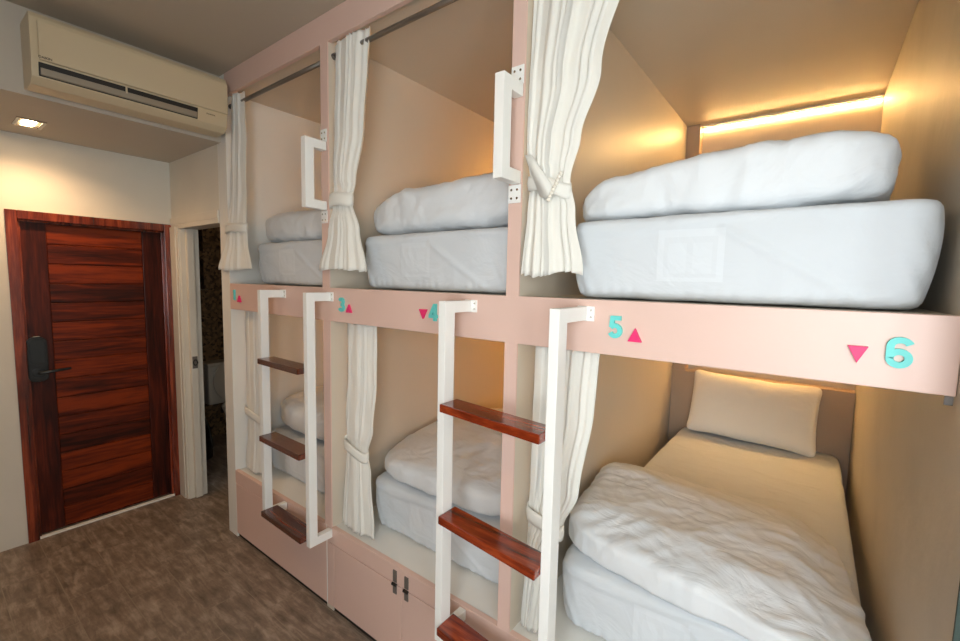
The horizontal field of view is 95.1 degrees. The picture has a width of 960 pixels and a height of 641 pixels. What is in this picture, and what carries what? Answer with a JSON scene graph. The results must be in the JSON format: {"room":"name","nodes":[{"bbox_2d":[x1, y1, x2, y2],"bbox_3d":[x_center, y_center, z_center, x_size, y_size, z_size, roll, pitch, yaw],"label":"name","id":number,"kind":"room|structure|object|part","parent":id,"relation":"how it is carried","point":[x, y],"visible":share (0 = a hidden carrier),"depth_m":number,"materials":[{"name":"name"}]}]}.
{"room":"dormitory","nodes":[
{"label":"dormitory","id":0,"kind":"room"},
{"bbox_2d":[0,130,170,551],"bbox_3d":[-2.909,-0.041,2.551,0.120,2.880,2.170,5,6,37],"label":"wall","id":1,"kind":"structure","parent":0,"point":[37,174],"depth_m":2.69,"materials":[{"name":"beige paint"}]},
{"bbox_2d":[4,209,180,542],"bbox_3d":[-2.576,0.341,3.011,0.112,2.050,0.842,5,6,37],"label":"door","id":2,"kind":"structure","parent":1,"relation":"in","point":[99,436],"depth_m":2.96,"materials":[{"name":"brown wood"}]},
{"bbox_2d":[26,336,71,381],"bbox_3d":[-2.698,0.238,2.752,0.078,0.287,0.189,5,6,37],"label":"door lock","id":3,"kind":"object","parent":2,"relation":"attached to","point":[37,351],"visible":0.99,"depth_m":2.72,"materials":[{"name":"black plastic"}]},
{"bbox_3d":[-2.749,0.242,2.731,0.022,0.280,0.092,5,6,37],"label":"plate","id":4,"kind":"part","parent":3,"relation":"part of","materials":[{"name":"black plastic"}]},
{"bbox_3d":[-2.677,0.316,2.764,0.048,0.032,0.155,5,6,37],"label":"lever handle","id":5,"kind":"part","parent":3,"relation":"part of","materials":[{"name":"black metal"}]},
{"bbox_3d":[-2.584,0.363,3.020,0.033,1.961,0.492,5,6,37],"label":"plank panel","id":6,"kind":"part","parent":2,"relation":"part of","materials":[{"name":"red wood"}]},
{"bbox_2d":[0,0,220,162],"bbox_3d":[-2.531,-1.244,2.098,0.855,0.386,2.050,5,6,37],"label":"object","id":7,"kind":"structure","parent":1,"relation":"attached to","point":[69,122],"depth_m":2.37,"materials":[{"name":"paint"}]},
{"bbox_2d":[11,116,46,129],"bbox_3d":[-2.445,-1.069,2.382,0.180,0.007,0.115,5,6,37],"label":"recessed light","id":8,"kind":"object","parent":7,"relation":"in","point":[30,122],"visible":1,"depth_m":2.37,"materials":[{"name":"silver metal"}]},
{"bbox_2d":[20,11,227,136],"bbox_3d":[-1.750,-1.204,2.241,0.220,0.300,0.793,5,6,37],"label":"air conditioner","id":9,"kind":"object","parent":7,"relation":"attached to","point":[60,60],"visible":1,"depth_m":2.11,"materials":[{"name":"beige plastic"}]},
{"bbox_2d":[38,62,197,118],"bbox_3d":[-1.722,-1.107,2.144,0.018,0.055,0.615,5,6,37],"label":"outlet","id":10,"kind":"object","parent":9,"relation":"attached to","point":[58,74],"depth_m":2.10,"materials":[{"name":"beige plastic"}]},
{"bbox_2d":[6,0,345,75],"bbox_3d":[-1.028,-1.477,2.321,6.850,0.100,4.450,5,6,37],"label":"ceiling","id":11,"kind":"structure","parent":0,"point":[214,37],"depth_m":2.08,"materials":[{"name":"paint"}]},
{"bbox_2d":[0,433,372,640],"bbox_3d":[-1.091,1.480,2.588,6.850,0.080,4.450,5,6,37],"label":"floor","id":12,"kind":"structure","parent":0,"point":[173,568],"depth_m":2.40,"materials":[{"name":"brown carpet"}]},
{"bbox_2d":[205,417,213,459],"bbox_3d":[-2.555,1.051,3.996,0.229,0.460,0.219,5,6,37],"label":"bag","id":13,"kind":"object","parent":12,"relation":"on","point":[209,442],"visible":0.21,"depth_m":3.98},
{"bbox_2d":[203,359,225,414],"bbox_3d":[-2.464,0.817,4.498,0.670,0.840,0.460,5,6,37],"label":"toilet","id":14,"kind":"object","parent":12,"relation":"on","point":[213,370],"visible":0.15,"depth_m":4.44,"materials":[{"name":"ceramic"}]},
{"bbox_3d":[-2.644,0.426,4.606,0.198,0.030,0.460,5,6,37],"label":"tank lid","id":15,"kind":"part","parent":14,"relation":"part of","materials":[{"name":"ceramic"}]},
{"bbox_3d":[-2.656,0.640,4.632,0.178,0.400,0.440,5,6,37],"label":"tank","id":16,"kind":"part","parent":14,"relation":"part of","materials":[{"name":"ceramic"}]},
{"bbox_3d":[-2.557,0.609,4.553,0.020,0.440,0.380,5,6,37],"label":"lid","id":17,"kind":"part","parent":14,"relation":"part of","materials":[{"name":"ceramic"}]},
{"bbox_2d":[217,0,959,640],"bbox_3d":[0.273,0.018,2.655,3.224,2.879,2.302,5,6,37],"label":"bunk","id":18,"kind":"object","parent":12,"relation":"on","point":[672,70],"depth_m":2.10,"materials":[{"name":"beige laminate"}]},
{"bbox_2d":[233,290,235,299],"bbox_3d":[-1.496,-0.156,2.674,0.018,0.062,0.009,5,6,37],"label":"berth number","id":19,"kind":"object","parent":18,"relation":"attached to","point":[234,291],"visible":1,"depth_m":2.67,"materials":[{"name":"teal paint"}]},
{"bbox_3d":[-0.931,-0.096,3.634,0.115,2.878,2.190,5,6,37],"label":"panel","id":20,"kind":"part","parent":18,"relation":"part of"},
{"bbox_2d":[228,61,319,108],"bbox_3d":[-1.108,-1.250,2.348,0.984,0.027,0.028,5,6,37],"label":"curtain rod","id":21,"kind":"object","parent":18,"relation":"attached to","point":[317,64],"visible":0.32,"depth_m":2.27,"materials":[{"name":"metal"}]},
{"bbox_2d":[218,91,251,270],"bbox_3d":[-1.449,-0.810,2.594,0.460,1.032,0.091,5,6,37],"label":"curtain","id":22,"kind":"object","parent":21,"relation":"hanging from","point":[236,255],"visible":1,"depth_m":2.57,"materials":[{"name":"white fabric"}]},
{"bbox_3d":[-1.171,1.245,2.548,0.992,0.332,0.019,5,6,37],"label":"storage panel","id":23,"kind":"part","parent":18,"relation":"part of","materials":[{"name":"pink laminate"}]},
{"bbox_2d":[258,240,322,285],"bbox_3d":[-0.442,-0.379,3.211,0.883,0.255,1.975,5,6,37],"label":"mattress","id":24,"kind":"object","parent":18,"relation":"on","point":[292,262],"visible":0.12,"depth_m":2.45,"materials":[{"name":"white fabric"}]},
{"bbox_2d":[266,209,321,242],"bbox_3d":[-0.852,-0.573,2.766,0.977,0.194,0.670,5,6,37],"label":"duvet","id":25,"kind":"object","parent":24,"relation":"on","point":[292,225],"visible":0.23,"depth_m":2.53,"materials":[{"name":"white fabric"}]},
{"bbox_2d":[257,289,333,547],"bbox_3d":[-0.939,0.461,2.202,0.476,1.218,0.158,5,6,37],"label":"ladder","id":26,"kind":"object","parent":18,"relation":"attached to","point":[277,515],"visible":1,"depth_m":2.14,"materials":[{"name":"white paint"}]},
{"bbox_3d":[-1.081,-0.141,2.309,0.030,0.040,0.082,5,6,37],"label":"arm","id":27,"kind":"part","parent":26,"relation":"part of","materials":[{"name":"white paint"}]},
{"bbox_3d":[-1.106,1.030,2.415,0.030,0.040,0.082,5,6,37],"label":"arm","id":28,"kind":"part","parent":26,"relation":"part of","materials":[{"name":"white paint"}]},
{"bbox_3d":[-0.745,-0.111,2.056,0.030,0.040,0.082,5,6,37],"label":"arm","id":29,"kind":"part","parent":26,"relation":"part of","materials":[{"name":"white paint"}]},
{"bbox_3d":[-0.770,1.060,2.162,0.030,0.040,0.082,5,6,37],"label":"arm","id":30,"kind":"part","parent":26,"relation":"part of","materials":[{"name":"white paint"}]},
{"bbox_3d":[-0.712,-0.113,2.083,0.054,0.044,0.004,5,6,37],"label":"mounting plate","id":31,"kind":"part","parent":26,"relation":"part of","materials":[{"name":"white paint"}]},
{"bbox_2d":[271,425,324,492],"bbox_3d":[-0.455,0.803,3.384,0.883,0.255,1.975,5,6,37],"label":"mattress","id":32,"kind":"object","parent":18,"relation":"on","point":[283,462],"visible":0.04,"depth_m":2.68,"materials":[{"name":"white fabric"}]},
{"bbox_2d":[280,386,323,440],"bbox_3d":[-0.811,0.585,2.956,0.946,0.241,0.842,5,6,37],"label":"duvet","id":33,"kind":"object","parent":32,"relation":"on","point":[292,409],"visible":0.09,"depth_m":2.70,"materials":[{"name":"white fabric"}]},
{"bbox_3d":[-0.762,-0.669,2.013,0.046,0.428,0.111,5,6,37],"label":"grab handle","id":34,"kind":"part","parent":18,"relation":"part of","materials":[{"name":"white metal"}]},
{"bbox_3d":[-0.275,-1.289,1.680,3.109,0.126,0.022,5,6,37],"label":"rail","id":35,"kind":"part","parent":18,"relation":"part of","materials":[{"name":"pink laminate"}]},
{"bbox_3d":[-0.726,-0.856,2.038,0.046,0.058,0.004,5,6,37],"label":"mounting plate","id":36,"kind":"part","parent":18,"relation":"part of","materials":[{"name":"white paint"}]},
{"bbox_3d":[-0.733,-0.488,2.072,0.046,0.058,0.004,5,6,37],"label":"mounting plate","id":37,"kind":"part","parent":18,"relation":"part of","materials":[{"name":"white paint"}]},
{"bbox_3d":[-0.736,-0.117,2.109,0.056,2.306,0.006,5,6,37],"label":"post","id":38,"kind":"part","parent":18,"relation":"part of","materials":[{"name":"pink laminate"}]},
{"bbox_2d":[338,297,344,311],"bbox_3d":[-0.639,-0.073,2.027,0.040,0.066,0.009,5,6,37],"label":"berth number","id":39,"kind":"object","parent":18,"relation":"attached to","point":[341,299],"visible":1,"depth_m":2.02,"materials":[{"name":"teal paint"}]},
{"bbox_2d":[346,304,351,312],"bbox_3d":[-0.595,-0.054,1.994,0.039,0.038,0.010,5,6,37],"label":"marker","id":40,"kind":"object","parent":18,"relation":"attached to","point":[348,310],"visible":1,"depth_m":1.99,"materials":[{"name":"paint"}]},
{"bbox_3d":[-0.531,1.304,2.064,0.487,0.330,0.019,5,6,37],"label":"cabinet door","id":41,"kind":"part","parent":18,"relation":"part of","materials":[{"name":"pink laminate"}]},
{"bbox_3d":[-0.326,1.110,1.897,3.109,0.084,0.023,5,6,37],"label":"rail","id":42,"kind":"part","parent":18,"relation":"part of","materials":[{"name":"pink laminate"}]},
{"bbox_2d":[331,0,457,59],"bbox_3d":[-0.271,-1.175,1.715,1.007,0.027,0.028,5,6,37],"label":"curtain rod","id":43,"kind":"object","parent":18,"relation":"attached to","point":[442,3],"visible":0.78,"depth_m":1.72,"materials":[{"name":"metal"}]},
{"bbox_2d":[319,26,370,271],"bbox_3d":[-0.609,-0.735,1.957,0.364,1.033,0.093,5,6,37],"label":"curtain","id":44,"kind":"object","parent":43,"relation":"hanging from","point":[343,249],"visible":1,"depth_m":1.94,"materials":[{"name":"white fabric"}]},
{"bbox_3d":[-0.143,1.338,1.772,0.479,0.330,0.019,5,6,37],"label":"cabinet door","id":45,"kind":"part","parent":18,"relation":"part of","materials":[{"name":"pink laminate"}]},
{"bbox_2d":[419,309,426,318],"bbox_3d":[-0.221,-0.025,1.712,0.039,0.038,0.010,5,6,37],"label":"marker","id":46,"kind":"object","parent":18,"relation":"attached to","point":[423,312],"visible":1,"depth_m":1.71,"materials":[{"name":"paint"}]},
{"bbox_2d":[428,304,437,320],"bbox_3d":[-0.179,-0.031,1.679,0.042,0.066,0.009,5,6,37],"label":"berth number","id":47,"kind":"object","parent":18,"relation":"attached to","point":[433,312],"visible":1,"depth_m":1.67,"materials":[{"name":"teal paint"}]},
{"bbox_2d":[365,227,507,293],"bbox_3d":[0.370,-0.306,2.598,0.883,0.255,1.975,5,6,37],"label":"mattress","id":48,"kind":"object","parent":18,"relation":"on","point":[471,260],"visible":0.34,"depth_m":1.77,"materials":[{"name":"white fabric"}]},
{"bbox_2d":[374,173,508,234],"bbox_3d":[-0.012,-0.519,2.130,0.981,0.237,0.671,5,6,37],"label":"duvet","id":49,"kind":"object","parent":48,"relation":"on","point":[479,201],"visible":0.45,"depth_m":1.83,"materials":[{"name":"white fabric"}]},
{"bbox_2d":[376,471,499,582],"bbox_3d":[0.381,0.878,2.753,0.883,0.255,1.975,5,6,37],"label":"mattress","id":50,"kind":"object","parent":18,"relation":"on","point":[404,508],"visible":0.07,"depth_m":2.02,"materials":[{"name":"white fabric"}]},
{"bbox_2d":[385,408,502,515],"bbox_3d":[0.056,0.667,2.351,0.945,0.223,0.974,5,6,37],"label":"duvet","id":51,"kind":"object","parent":50,"relation":"on","point":[477,449],"visible":0.35,"depth_m":2.06,"materials":[{"name":"white fabric"}]},
{"bbox_3d":[0.084,-0.593,1.373,0.046,0.428,0.111,5,6,37],"label":"grab handle","id":52,"kind":"part","parent":18,"relation":"part of","materials":[{"name":"white metal"}]},
{"bbox_3d":[0.108,-0.041,1.471,0.050,2.306,0.006,5,6,37],"label":"post","id":53,"kind":"part","parent":18,"relation":"part of","materials":[{"name":"pink laminate"}]},
{"bbox_3d":[0.113,-0.412,1.433,0.046,0.058,0.004,5,6,37],"label":"mounting plate","id":54,"kind":"part","parent":18,"relation":"part of","materials":[{"name":"white paint"}]},
{"bbox_2d":[435,299,594,640],"bbox_3d":[0.066,0.554,1.408,0.490,1.218,0.214,5,6,37],"label":"ladder","id":55,"kind":"object","parent":18,"relation":"attached to","point":[523,558],"visible":1,"depth_m":1.34,"materials":[{"name":"white paint"}]},
{"bbox_3d":[-0.094,1.121,1.644,0.030,0.040,0.093,5,6,37],"label":"arm","id":56,"kind":"part","parent":55,"relation":"part of","materials":[{"name":"white paint"}]},
{"bbox_3d":[-0.069,-0.050,1.538,0.030,0.040,0.093,5,6,37],"label":"arm","id":57,"kind":"part","parent":55,"relation":"part of","materials":[{"name":"white paint"}]},
{"bbox_3d":[-0.032,-0.052,1.570,0.054,0.044,0.004,5,6,37],"label":"mounting plate","id":58,"kind":"part","parent":55,"relation":"part of","materials":[{"name":"white paint"}]},
{"bbox_3d":[0.267,-0.018,1.261,0.030,0.040,0.130,5,6,37],"label":"arm","id":59,"kind":"part","parent":55,"relation":"part of","materials":[{"name":"white paint"}]},
{"bbox_3d":[0.315,-0.021,1.308,0.054,0.044,0.004,5,6,37],"label":"mounting plate","id":60,"kind":"part","parent":55,"relation":"part of","materials":[{"name":"white paint"}]},
{"bbox_3d":[0.120,-0.781,1.399,0.046,0.058,0.004,5,6,37],"label":"mounting plate","id":61,"kind":"part","parent":18,"relation":"part of","materials":[{"name":"white paint"}]},
{"bbox_3d":[-0.301,-0.041,1.793,3.109,0.158,0.023,5,6,37],"label":"rail","id":62,"kind":"part","parent":18,"relation":"part of","materials":[{"name":"pink laminate"}]},
{"bbox_2d":[608,316,622,337],"bbox_3d":[0.387,0.019,1.252,0.039,0.064,0.009,5,6,37],"label":"berth number","id":63,"kind":"object","parent":18,"relation":"attached to","point":[612,324],"visible":1,"depth_m":1.25,"materials":[{"name":"teal paint"}]},
{"bbox_2d":[628,328,641,342],"bbox_3d":[0.430,0.041,1.220,0.037,0.038,0.010,5,6,37],"label":"marker","id":64,"kind":"object","parent":18,"relation":"attached to","point":[634,337],"visible":1,"depth_m":1.22,"materials":[{"name":"paint"}]},
{"bbox_2d":[562,427,860,640],"bbox_3d":[1.214,0.952,2.130,0.883,0.255,1.975,5,6,37],"label":"mattress","id":65,"kind":"object","parent":18,"relation":"on","point":[598,600],"visible":0.44,"depth_m":1.95,"materials":[{"name":"white fabric"}]},
{"bbox_2d":[569,462,871,640],"bbox_3d":[0.811,0.780,1.633,0.978,0.160,0.817,5,6,37],"label":"duvet","id":66,"kind":"object","parent":65,"relation":"on","point":[755,570],"visible":1,"depth_m":1.45,"materials":[{"name":"white fabric"}]},
{"bbox_2d":[687,370,821,456],"bbox_3d":[1.720,0.570,2.799,0.707,0.416,0.198,5,6,37],"label":"pillow","id":67,"kind":"object","parent":65,"relation":"on","point":[777,415],"visible":1,"depth_m":2.73,"materials":[{"name":"white fabric"}]},
{"bbox_2d":[576,199,944,309],"bbox_3d":[1.221,-0.230,1.949,0.883,0.255,1.975,5,6,37],"label":"mattress","id":68,"kind":"object","parent":18,"relation":"on","point":[884,255],"visible":0.98,"depth_m":1.09,"materials":[{"name":"white fabric"}]},
{"bbox_2d":[583,130,901,221],"bbox_3d":[0.831,-0.423,1.488,0.853,0.197,0.680,5,6,37],"label":"duvet","id":69,"kind":"object","parent":68,"relation":"on","point":[840,166],"visible":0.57,"depth_m":1.16,"materials":[{"name":"white fabric"}]},
{"bbox_3d":[1.808,0.701,2.927,1.010,0.636,0.088,5,6,37],"label":"headboard","id":70,"kind":"part","parent":18,"relation":"part of","materials":[{"name":"beige laminate"}]},
{"bbox_3d":[1.905,-1.283,2.750,0.919,0.024,0.018,5,6,37],"label":"led strip","id":71,"kind":"part","parent":18,"relation":"part of","materials":[{"name":"plastic"}]},
{"bbox_2d":[848,345,867,362],"bbox_3d":[0.805,0.072,0.938,0.033,0.036,0.010,5,6,37],"label":"marker","id":72,"kind":"object","parent":18,"relation":"attached to","point":[857,352],"visible":1,"depth_m":0.93,"materials":[{"name":"paint"}]},
{"bbox_2d":[885,337,913,368],"bbox_3d":[0.857,0.066,0.898,0.041,0.064,0.009,5,6,37],"label":"berth number","id":73,"kind":"object","parent":18,"relation":"attached to","point":[891,352],"visible":1,"depth_m":0.90,"materials":[{"name":"teal paint"}]},
{"bbox_3d":[0.573,-1.099,1.078,1.010,0.027,0.028,5,6,37],"label":"curtain rod","id":74,"kind":"object","parent":18,"relation":"attached to","visible":0},
{"bbox_2d":[521,0,618,277],"bbox_3d":[0.271,-0.649,1.293,0.328,1.046,0.086,5,7,39],"label":"curtain","id":75,"kind":"object","parent":74,"relation":"hanging from","point":[569,37],"visible":1,"depth_m":1.32,"materials":[{"name":"white fabric"}]},
{"bbox_3d":[0.222,-0.399,1.310,0.048,0.088,0.013,4,6,27],"label":"bead trim","id":76,"kind":"part","parent":75,"relation":"part of","materials":[{"name":"white plastic"}]},
{"bbox_3d":[0.574,0.105,1.222,1.010,0.019,0.020,5,6,37],"label":"curtain rod","id":77,"kind":"object","parent":18,"relation":"attached to","visible":0},
{"bbox_2d":[521,346,599,632],"bbox_3d":[0.259,0.595,1.484,0.251,1.024,0.070,6,7,40],"label":"curtain","id":78,"kind":"object","parent":77,"relation":"hanging from","point":[581,372],"visible":0.56,"depth_m":1.45,"materials":[{"name":"white fabric"}]},
{"bbox_3d":[-0.270,0.029,1.859,1.007,0.019,0.020,5,6,37],"label":"curtain rod","id":79,"kind":"object","parent":18,"relation":"attached to","visible":0},
{"bbox_2d":[343,323,376,538],"bbox_3d":[-0.577,0.517,2.113,0.246,1.018,0.078,5,6,37],"label":"curtain","id":80,"kind":"object","parent":79,"relation":"hanging from","point":[358,514],"visible":0.98,"depth_m":2.10,"materials":[{"name":"white fabric"}]},
{"bbox_3d":[-1.107,-0.046,2.491,0.984,0.019,0.020,5,6,37],"label":"curtain rod","id":81,"kind":"object","parent":18,"relation":"attached to","visible":0},
{"bbox_2d":[245,311,261,473],"bbox_3d":[-1.393,0.443,2.731,0.290,1.016,0.075,5,6,37],"label":"curtain","id":82,"kind":"object","parent":81,"relation":"hanging from","point":[252,407],"visible":0.67,"depth_m":2.73,"materials":[{"name":"white fabric"}]},
{"bbox_2d":[169,144,219,217],"bbox_3d":[-1.901,-1.095,2.996,0.800,0.820,0.120,5,6,37],"label":"wall","id":83,"kind":"structure","parent":0,"point":[194,181],"depth_m":2.93,"materials":[{"name":"beige paint"}]},
{"bbox_2d":[184,229,202,497],"bbox_3d":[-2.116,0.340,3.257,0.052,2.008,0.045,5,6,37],"label":"door","id":84,"kind":"structure","parent":83,"relation":"in","point":[189,236],"depth_m":3.24,"materials":[{"name":"white wood"}]},
{"bbox_3d":[-2.105,0.310,3.246,0.005,0.090,0.034,5,6,37],"label":"latch plate","id":85,"kind":"part","parent":84,"relation":"part of","materials":[{"name":"silver metal"}]},
{"bbox_2d":[169,210,219,498],"bbox_3d":[-1.936,0.323,3.116,0.799,2.095,0.138,5,6,37],"label":"trim","id":86,"kind":"structure","parent":83,"relation":"attached to","point":[211,219],"depth_m":3.25,"materials":[{"name":"beige wood"}]},
{"bbox_2d":[198,227,226,435],"bbox_3d":[-2.692,-0.262,5.045,0.500,2.880,2.080,5,6,37],"label":"wall","id":87,"kind":"structure","parent":0,"point":[209,239],"depth_m":4.54,"materials":[{"name":"brown stone"}]},
{"bbox_2d":[688,98,883,389],"bbox_3d":[1.039,-0.050,3.578,3.325,2.880,0.100,5,6,37],"label":"wall","id":88,"kind":"structure","parent":0,"point":[865,117],"depth_m":2.75,"materials":[{"name":"beige laminate"}]},
{"bbox_2d":[845,0,959,640],"bbox_3d":[1.570,0.136,1.645,0.070,2.880,2.350,5,6,37],"label":"wall","id":89,"kind":"structure","parent":0,"point":[902,497],"depth_m":1.21,"materials":[{"name":"paint"}]},
{"bbox_2d":[952,581,959,640],"bbox_3d":[0.857,0.206,0.709,0.073,2.878,0.008,5,6,37],"label":"trim","id":90,"kind":"structure","parent":89,"relation":"attached to","point":[956,631],"depth_m":0.76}
]}

